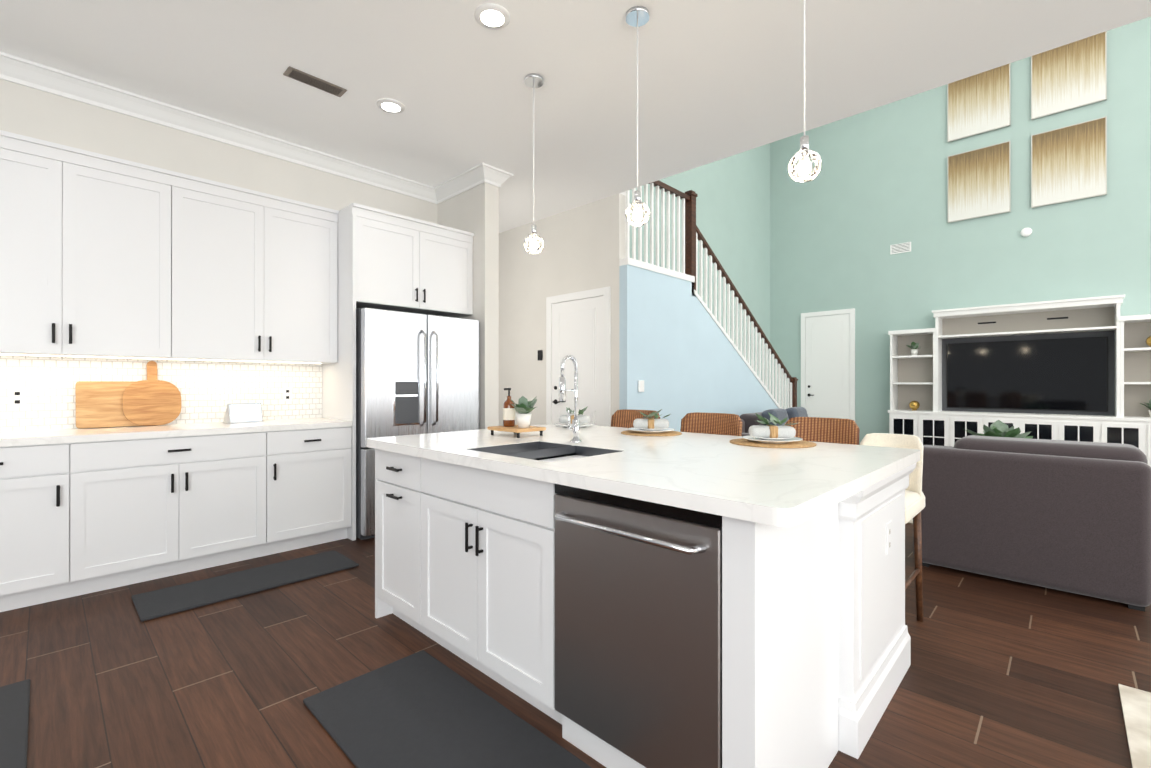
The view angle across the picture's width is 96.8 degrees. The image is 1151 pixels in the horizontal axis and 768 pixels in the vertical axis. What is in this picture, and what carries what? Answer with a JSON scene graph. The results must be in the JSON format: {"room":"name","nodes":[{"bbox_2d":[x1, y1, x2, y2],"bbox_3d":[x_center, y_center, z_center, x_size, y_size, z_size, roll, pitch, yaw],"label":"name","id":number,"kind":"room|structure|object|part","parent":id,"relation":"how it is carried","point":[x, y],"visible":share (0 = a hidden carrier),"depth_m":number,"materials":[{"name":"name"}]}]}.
{"room":"kitchen","nodes":[
{"label":"kitchen","id":0,"kind":"room"},
{"bbox_2d":[0,79,436,223],"bbox_3d":[-3.610,-0.371,2.952,0.150,3.140,6.555,0,0,44],"label":"wall","id":1,"kind":"structure","parent":0,"point":[37,114],"depth_m":3.65,"materials":[{"name":"beige paint"}]},
{"bbox_2d":[0,134,187,358],"bbox_3d":[-3.123,-0.769,3.097,0.346,1.193,1.140,0,0,44],"label":"upper cabinet","id":2,"kind":"object","parent":1,"relation":"attached to","point":[101,255],"depth_m":3.07,"materials":[{"name":"white wood"}]},
{"bbox_2d":[0,354,320,363],"bbox_3d":[-3.411,-0.169,2.806,0.040,0.005,3.820,0,0,44],"label":"under-cabinet light strip","id":3,"kind":"object","parent":2,"relation":"attached to","point":[151,358],"visible":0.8,"depth_m":3.38,"materials":[{"name":"beige plastic"}]},
{"bbox_2d":[0,51,438,203],"bbox_3d":[-3.576,-1.877,2.813,0.095,0.123,6.400,0,0,44],"label":"crown molding","id":4,"kind":"structure","parent":1,"relation":"attached to","point":[28,73],"depth_m":3.66,"materials":[{"name":"white"}]},
{"bbox_2d":[188,178,338,363],"bbox_3d":[-2.424,-0.768,3.824,0.346,1.193,1.120,0,0,44],"label":"upper cabinet","id":5,"kind":"object","parent":1,"relation":"attached to","point":[263,269],"depth_m":3.71,"materials":[{"name":"white wood"}]},
{"bbox_2d":[437,183,498,428],"bbox_3d":[-1.050,-0.368,4.930,0.800,3.140,0.155,0,0,44],"label":"wall","id":6,"kind":"structure","parent":0,"point":[475,210],"depth_m":4.67,"materials":[{"name":"beige paint"}]},
{"bbox_2d":[432,162,495,202],"bbox_3d":[-1.054,-1.875,4.775,0.780,0.123,0.115,0,0,44],"label":"crown molding","id":7,"kind":"structure","parent":6,"relation":"attached to","point":[481,173],"depth_m":4.73,"materials":[{"name":"white wood"}]},
{"bbox_2d":[492,169,512,187],"bbox_3d":[-0.988,-1.875,5.036,1.045,0.123,0.110,0,0,44],"label":"crown molding","id":8,"kind":"structure","parent":6,"relation":"attached to","point":[501,176],"depth_m":4.67,"materials":[{"name":"white wood"}]},
{"bbox_2d":[499,193,625,425],"bbox_3d":[-0.936,-0.366,6.599,3.950,3.140,0.120,0,0,44],"label":"wall","id":9,"kind":"structure","parent":0,"point":[584,247],"depth_m":5.96,"materials":[{"name":"beige paint"}]},
{"bbox_2d":[538,350,542,360],"bbox_3d":[-0.416,-0.337,6.000,0.070,0.120,0.020,0,0,44],"label":"keypad","id":10,"kind":"object","parent":9,"relation":"attached to","point":[540,354],"visible":0.96,"depth_m":5.98,"materials":[{"name":"black plastic"}]},
{"bbox_2d":[546,286,610,426],"bbox_3d":[-0.002,0.100,5.572,0.950,2.205,0.062,0,0,44],"label":"hall door","id":11,"kind":"structure","parent":9,"relation":"in","point":[578,328],"depth_m":5.53,"materials":[{"name":"white wood"}]},
{"bbox_2d":[0,524,1150,767],"bbox_3d":[1.514,1.260,3.049,12.400,0.120,13.800,0,0,44],"label":"floor","id":12,"kind":"structure","parent":0,"point":[1000,672],"depth_m":2.12,"materials":[{"name":"brown wood"}]},
{"bbox_2d":[0,679,30,767],"bbox_3d":[-1.981,1.189,1.492,1.080,0.016,0.520,0,0,44],"label":"area rug","id":13,"kind":"object","parent":12,"relation":"on","point":[14,709],"visible":0.96,"depth_m":1.78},
{"bbox_2d":[0,439,87,611],"bbox_3d":[-3.213,0.761,2.808,0.615,0.876,0.721,0,0,44],"label":"base cabinet","id":14,"kind":"object","parent":12,"relation":"on","point":[44,486],"depth_m":2.75,"materials":[{"name":"white wood"}]},
{"bbox_2d":[88,427,279,592],"bbox_3d":[-2.672,0.762,3.370,0.615,0.876,1.082,0,0,44],"label":"base cabinet","id":15,"kind":"object","parent":12,"relation":"on","point":[197,483],"depth_m":3.16,"materials":[{"name":"white wood"}]},
{"bbox_2d":[0,419,351,442],"bbox_3d":[-3.317,0.303,2.693,0.624,0.040,3.988,0,0,44],"label":"countertop","id":16,"kind":"structure","parent":15,"relation":"on","point":[53,433],"depth_m":3.19,"materials":[{"name":"white stone"}]},
{"bbox_2d":[75,381,139,428],"bbox_3d":[-3.037,0.133,3.361,0.069,0.300,0.360,0,0,44],"label":"rectangular cutting board","id":17,"kind":"object","parent":16,"relation":"on","point":[98,404],"visible":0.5,"depth_m":3.31,"materials":[{"name":"brown wood"}]},
{"bbox_2d":[122,361,180,425],"bbox_3d":[-2.892,0.062,3.492,0.089,0.443,0.310,0,0,44],"label":"paddle cutting board","id":18,"kind":"object","parent":16,"relation":"on","point":[152,400],"visible":0.96,"depth_m":3.48,"materials":[{"name":"brown wood"}]},
{"bbox_2d":[223,403,262,423],"bbox_3d":[-2.453,0.212,3.773,0.126,0.142,0.218,0,0,36],"label":"smart display","id":19,"kind":"object","parent":16,"relation":"on","point":[243,412],"visible":1,"depth_m":3.73,"materials":[{"name":"grey plastic"}]},
{"bbox_2d":[131,550,358,621],"bbox_3d":[-1.953,1.191,3.109,0.420,0.016,1.100,0,0,44],"label":"mat","id":20,"kind":"object","parent":12,"relation":"on","point":[154,604],"visible":0.98,"depth_m":3.01,"materials":[{"name":"grey rubber"}]},
{"bbox_2d":[280,423,351,551],"bbox_3d":[-2.160,0.763,3.903,0.615,0.876,0.638,0,0,44],"label":"base cabinet","id":21,"kind":"object","parent":12,"relation":"on","point":[315,462],"depth_m":3.74,"materials":[{"name":"white wood"}]},
{"bbox_2d":[322,203,473,540],"bbox_3d":[-1.542,-0.094,4.524,0.645,2.590,1.107,0,0,44],"label":"surround","id":22,"kind":"object","parent":12,"relation":"on","point":[387,260],"visible":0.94,"depth_m":4.16,"materials":[{"name":"white wood"}]},
{"bbox_2d":[356,308,479,539],"bbox_3d":[-1.462,0.309,4.464,0.791,1.785,1.050,0,0,44],"label":"fridge","id":23,"kind":"object","parent":12,"relation":"on","point":[417,373],"visible":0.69,"depth_m":4.11,"materials":[{"name":"silver metal"}]},
{"bbox_2d":[303,650,591,767],"bbox_3d":[-0.480,1.189,1.741,1.030,0.016,0.500,0,0,44],"label":"area rug","id":24,"kind":"object","parent":12,"relation":"on","point":[422,709],"visible":0.92,"depth_m":1.77,"materials":[{"name":"grey rubber"}]},
{"bbox_2d":[611,409,659,427],"bbox_3d":[0.340,0.698,3.691,0.435,1.006,0.468,0,0,44],"label":"stool","id":25,"kind":"object","parent":12,"relation":"on","point":[624,418],"visible":0.12,"depth_m":3.89,"materials":[{"name":"wicker"}]},
{"bbox_2d":[369,447,916,767],"bbox_3d":[0.196,0.760,2.384,2.102,0.876,1.462,0,0,44],"label":"kitchen island","id":26,"kind":"object","parent":12,"relation":"on","point":[609,597],"depth_m":1.60,"materials":[{"name":"white wood"}]},
{"bbox_2d":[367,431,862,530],"bbox_3d":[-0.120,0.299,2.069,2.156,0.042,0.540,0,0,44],"label":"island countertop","id":27,"kind":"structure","parent":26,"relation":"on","point":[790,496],"depth_m":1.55,"materials":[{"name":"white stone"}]},
{"bbox_2d":[467,439,618,462],"bbox_3d":[-0.134,0.399,2.159,0.536,0.238,0.426,0,0,44],"label":"sink","id":28,"kind":"object","parent":27,"relation":"in","point":[538,448],"depth_m":2.28,"materials":[{"name":"black metal"}]},
{"bbox_2d":[554,484,721,767],"bbox_3d":[0.153,0.764,1.498,0.600,0.868,0.124,0,0,44],"label":"dishwasher","id":29,"kind":"object","parent":26,"relation":"in","point":[638,581],"depth_m":1.46,"materials":[{"name":"silver metal"}]},
{"bbox_2d":[475,424,919,490],"bbox_3d":[0.381,0.300,2.590,2.156,0.042,0.905,0,0,44],"label":"island countertop","id":30,"kind":"structure","parent":26,"relation":"on","point":[876,464],"depth_m":2.11,"materials":[{"name":"white stone"}]},
{"bbox_2d":[487,388,545,437],"bbox_3d":[-0.312,0.150,2.766,0.282,0.256,0.200,0,0,44],"label":"tray","id":31,"kind":"object","parent":30,"relation":"on","point":[523,407],"visible":1,"depth_m":2.72,"materials":[{"name":"brown wood"}]},
{"bbox_2d":[559,355,582,442],"bbox_3d":[-0.038,0.072,2.406,0.088,0.414,0.135,0,0,44],"label":"faucet","id":32,"kind":"object","parent":30,"relation":"on","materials":[{"name":"silver metal"}]},
{"bbox_2d":[554,407,594,427],"bbox_3d":[-0.005,0.212,3.318,0.270,0.133,0.270,0,0,44],"label":"place setting","id":33,"kind":"object","parent":30,"relation":"on","point":[584,420],"visible":0.81,"depth_m":3.27,"materials":[{"name":"white ceramic"}]},
{"bbox_2d":[621,409,681,435],"bbox_3d":[0.428,0.208,2.888,0.340,0.141,0.340,0,0,44],"label":"place setting","id":34,"kind":"object","parent":30,"relation":"on","point":[649,426],"visible":1,"depth_m":2.83,"materials":[{"name":"white ceramic"}]},
{"bbox_2d":[730,413,816,447],"bbox_3d":[0.922,0.205,2.399,0.380,0.146,0.380,0,0,44],"label":"place setting","id":35,"kind":"object","parent":30,"relation":"on","point":[768,435],"visible":1,"depth_m":2.35,"materials":[{"name":"white ceramic"}]},
{"bbox_2d":[619,180,797,431],"bbox_3d":[2.256,-0.538,7.276,1.605,3.485,5.520,0,0,44],"label":"staircase","id":36,"kind":"structure","parent":12,"relation":"on","point":[680,354],"depth_m":5.89,"materials":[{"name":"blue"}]},
{"bbox_2d":[638,380,643,391],"bbox_3d":[0.676,0.022,5.264,0.019,0.120,0.090,0,0,44],"label":"light switch","id":37,"kind":"object","parent":36,"relation":"attached to","point":[640,385],"visible":0.98,"depth_m":5.25,"materials":[{"name":"white plastic"}]},
{"bbox_2d":[680,412,741,435],"bbox_3d":[0.787,0.698,3.261,0.435,1.006,0.468,0,0,44],"label":"stool","id":38,"kind":"object","parent":12,"relation":"on","point":[716,423],"visible":0.15,"depth_m":3.41,"materials":[{"name":"wicker"}]},
{"bbox_2d":[740,407,807,435],"bbox_3d":[2.670,0.752,6.482,0.950,0.903,1.750,0,0,44],"label":"sofa","id":39,"kind":"object","parent":12,"relation":"on","point":[748,420],"visible":0.21,"depth_m":6.16,"materials":[{"name":"fabric"}]},
{"bbox_2d":[785,417,859,444],"bbox_3d":[1.281,0.697,2.787,0.402,1.006,0.468,0,0,44],"label":"stool","id":40,"kind":"object","parent":12,"relation":"on","point":[831,430],"visible":0.19,"depth_m":2.91,"materials":[{"name":"wicker"}]},
{"bbox_2d":[860,433,924,621],"bbox_3d":[1.534,0.732,2.544,0.288,0.936,0.468,0,0,44],"label":"stool","id":41,"kind":"object","parent":12,"relation":"on","point":[914,501],"visible":0.4,"depth_m":2.57,"materials":[{"name":"fabric"}]},
{"bbox_2d":[888,294,1150,466],"bbox_3d":[6.381,0.035,7.334,3.220,2.340,0.470,0,0,44],"label":"entertainment center","id":42,"kind":"object","parent":12,"relation":"on","point":[1077,369],"visible":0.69,"depth_m":7.32,"materials":[{"name":"white painted wood"},{"name":"glass"}]},
{"bbox_2d":[947,336,1107,411],"bbox_3d":[6.487,-0.130,7.444,1.760,1.010,0.040,0,0,44],"label":"screen","id":43,"kind":"object","parent":42,"relation":"on","point":[1051,373],"depth_m":7.36,"materials":[{"name":"black glass"}]},
{"bbox_2d":[913,435,1150,611],"bbox_3d":[2.957,0.772,3.375,1.070,0.855,0.990,0,0,44],"label":"sofa","id":44,"kind":"object","parent":12,"relation":"on","point":[1069,516],"visible":0.88,"depth_m":2.95,"materials":[{"name":"fabric"}]},
{"bbox_2d":[1118,684,1150,767],"bbox_3d":[2.281,1.190,0.335,2.530,0.011,2.250,0,0,44],"label":"dining rug","id":45,"kind":"object","parent":12,"relation":"on","point":[1136,705],"visible":1,"depth_m":1.79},
{"bbox_3d":[4.735,1.195,4.669,3.400,0.011,3.000,0,0,44],"label":"living room rug","id":46,"kind":"object","parent":12,"relation":"on","visible":0},
{"bbox_3d":[3.998,0.969,4.407,1.400,0.436,0.760,0,0,44],"label":"coffee table","id":47,"kind":"object","parent":46,"relation":"on","visible":0},
{"bbox_2d":[963,420,1032,438],"bbox_3d":[3.794,0.537,4.545,0.557,0.426,0.512,0,0,44],"label":"table plant","id":48,"kind":"object","parent":47,"relation":"on","point":[998,428],"visible":0.21,"depth_m":4.53,"materials":[{"name":"green plant"}]},
{"bbox_2d":[0,0,1150,232],"bbox_3d":[-0.559,-2.118,0.898,12.400,0.350,7.820,0,0,44],"label":"ceiling","id":49,"kind":"structure","parent":0,"point":[614,104],"depth_m":3.12,"materials":[{"name":"white paint"}]},
{"bbox_2d":[283,66,346,96],"bbox_3d":[-1.666,-1.934,3.281,0.116,0.010,0.350,0,0,44],"label":"ceiling vent","id":50,"kind":"object","parent":49,"relation":"in","point":[310,80],"visible":1,"depth_m":3.26,"materials":[{"name":"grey metal"}]},
{"bbox_2d":[376,98,404,113],"bbox_3d":[-1.286,-1.931,3.560,0.177,0.015,0.177,0,0,-1],"label":"recessed light","id":51,"kind":"object","parent":49,"relation":"in","point":[394,106],"depth_m":3.54,"materials":[{"name":"white"}]},
{"bbox_2d":[474,3,509,29],"bbox_3d":[-0.438,-1.932,2.696,0.177,0.015,0.177,0,0,-1],"label":"recessed light","id":52,"kind":"object","parent":49,"relation":"in","point":[492,16],"depth_m":2.68,"materials":[{"name":"white"}]},
{"bbox_2d":[524,73,543,253],"bbox_3d":[-0.266,-1.382,3.251,0.132,1.115,0.126,0,0,44],"label":"pendant light","id":53,"kind":"object","parent":49,"relation":"hanging from","point":[533,80],"visible":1,"depth_m":3.25,"materials":[{"name":"silver metal"}]},
{"bbox_3d":[-0.266,-0.890,3.250,0.128,0.128,0.122,0,0,44],"label":"lamp shade","id":54,"kind":"part","parent":53,"relation":"part of","materials":[{"name":"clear glass"}]},
{"bbox_3d":[-0.266,-0.885,3.250,0.052,0.065,0.050,0,0,44],"label":"bulb","id":55,"kind":"part","parent":53,"relation":"part of","materials":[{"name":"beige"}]},
{"bbox_2d":[625,6,649,226],"bbox_3d":[0.326,-1.382,2.683,0.132,1.115,0.126,0,0,44],"label":"pendant light","id":56,"kind":"object","parent":49,"relation":"hanging from","point":[637,16],"visible":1,"depth_m":2.67,"materials":[{"name":"glass"}]},
{"bbox_3d":[0.326,-0.891,2.682,0.128,0.128,0.122,0,0,44],"label":"lamp shade","id":57,"kind":"part","parent":56,"relation":"part of","materials":[{"name":"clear glass"}]},
{"bbox_3d":[0.326,-0.886,2.682,0.052,0.065,0.050,0,0,44],"label":"bulb","id":58,"kind":"part","parent":56,"relation":"part of","materials":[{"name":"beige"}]},
{"bbox_2d":[788,0,821,182],"bbox_3d":[0.938,-1.383,2.094,0.132,1.115,0.126,0,0,44],"label":"pendant light","id":59,"kind":"object","parent":49,"relation":"hanging from","point":[804,168],"visible":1,"depth_m":2.08,"materials":[{"name":"glass"}]},
{"bbox_3d":[0.938,-1.423,2.094,0.124,1.034,0.124,0,0,44],"label":"stem","id":60,"kind":"part","parent":59,"relation":"part of","materials":[{"name":"silver metal"}]},
{"bbox_3d":[0.938,-0.892,2.093,0.128,0.128,0.122,0,0,44],"label":"lamp shade","id":61,"kind":"part","parent":59,"relation":"part of","materials":[{"name":"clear glass"}]},
{"bbox_3d":[0.938,-0.887,2.093,0.052,0.065,0.050,0,0,44],"label":"bulb","id":62,"kind":"part","parent":59,"relation":"part of","materials":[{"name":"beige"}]},
{"bbox_2d":[630,143,769,384],"bbox_3d":[1.793,-2.095,8.070,0.150,6.600,5.780,0,0,44],"label":"wall","id":63,"kind":"structure","parent":0,"point":[733,210],"depth_m":9.04,"materials":[{"name":"green paint"}]},
{"bbox_2d":[770,17,1150,444],"bbox_3d":[7.236,-2.096,6.949,9.550,6.600,0.150,0,0,44],"label":"wall","id":64,"kind":"structure","parent":0,"point":[859,204],"depth_m":8.29,"materials":[{"name":"green paint"}]},
{"bbox_2d":[801,308,854,420],"bbox_3d":[4.592,-0.066,9.340,0.930,2.545,0.062,0,0,44],"label":"door","id":65,"kind":"structure","parent":64,"relation":"attached to","point":[828,366],"depth_m":9.33,"materials":[{"name":"white wood"}]},
{"bbox_2d":[890,242,910,254],"bbox_3d":[5.445,-2.274,8.557,0.300,0.160,0.012,0,0,44],"label":"air vent","id":66,"kind":"object","parent":64,"relation":"attached to","point":[900,248],"visible":1,"depth_m":8.55,"materials":[{"name":"white metal"}]},
{"bbox_2d":[947,141,1010,222],"bbox_3d":[6.176,-3.080,7.839,0.760,1.050,0.034,0,0,44],"label":"art","id":67,"kind":"object","parent":64,"relation":"attached to","point":[979,182],"visible":1,"depth_m":7.81,"materials":[{"name":"fabric"}]},
{"bbox_2d":[947,63,1010,141],"bbox_3d":[6.176,-4.360,7.840,0.760,1.050,0.034,0,0,44],"label":"art","id":68,"kind":"object","parent":64,"relation":"attached to","point":[979,103],"visible":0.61,"depth_m":7.81,"materials":[{"name":"fabric"}]},
{"bbox_2d":[1020,228,1031,236],"bbox_3d":[6.576,-2.215,7.453,0.130,0.130,0.035,0,0,44],"label":"smoke detector","id":69,"kind":"object","parent":64,"relation":"attached to","point":[1025,232],"visible":0.94,"depth_m":7.44,"materials":[{"name":"white plastic"}]},
{"bbox_2d":[1031,116,1106,207],"bbox_3d":[6.889,-3.081,7.152,0.760,1.050,0.034,0,0,44],"label":"art","id":70,"kind":"object","parent":64,"relation":"attached to","point":[1068,163],"visible":0.96,"depth_m":7.13,"materials":[{"name":"fabric"}]},
{"bbox_2d":[1031,31,1106,119],"bbox_3d":[6.889,-4.361,7.154,0.760,1.050,0.034,0,0,44],"label":"art","id":71,"kind":"object","parent":64,"relation":"attached to","point":[1069,76],"visible":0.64,"depth_m":7.13,"materials":[{"name":"fabric"}]}
]}

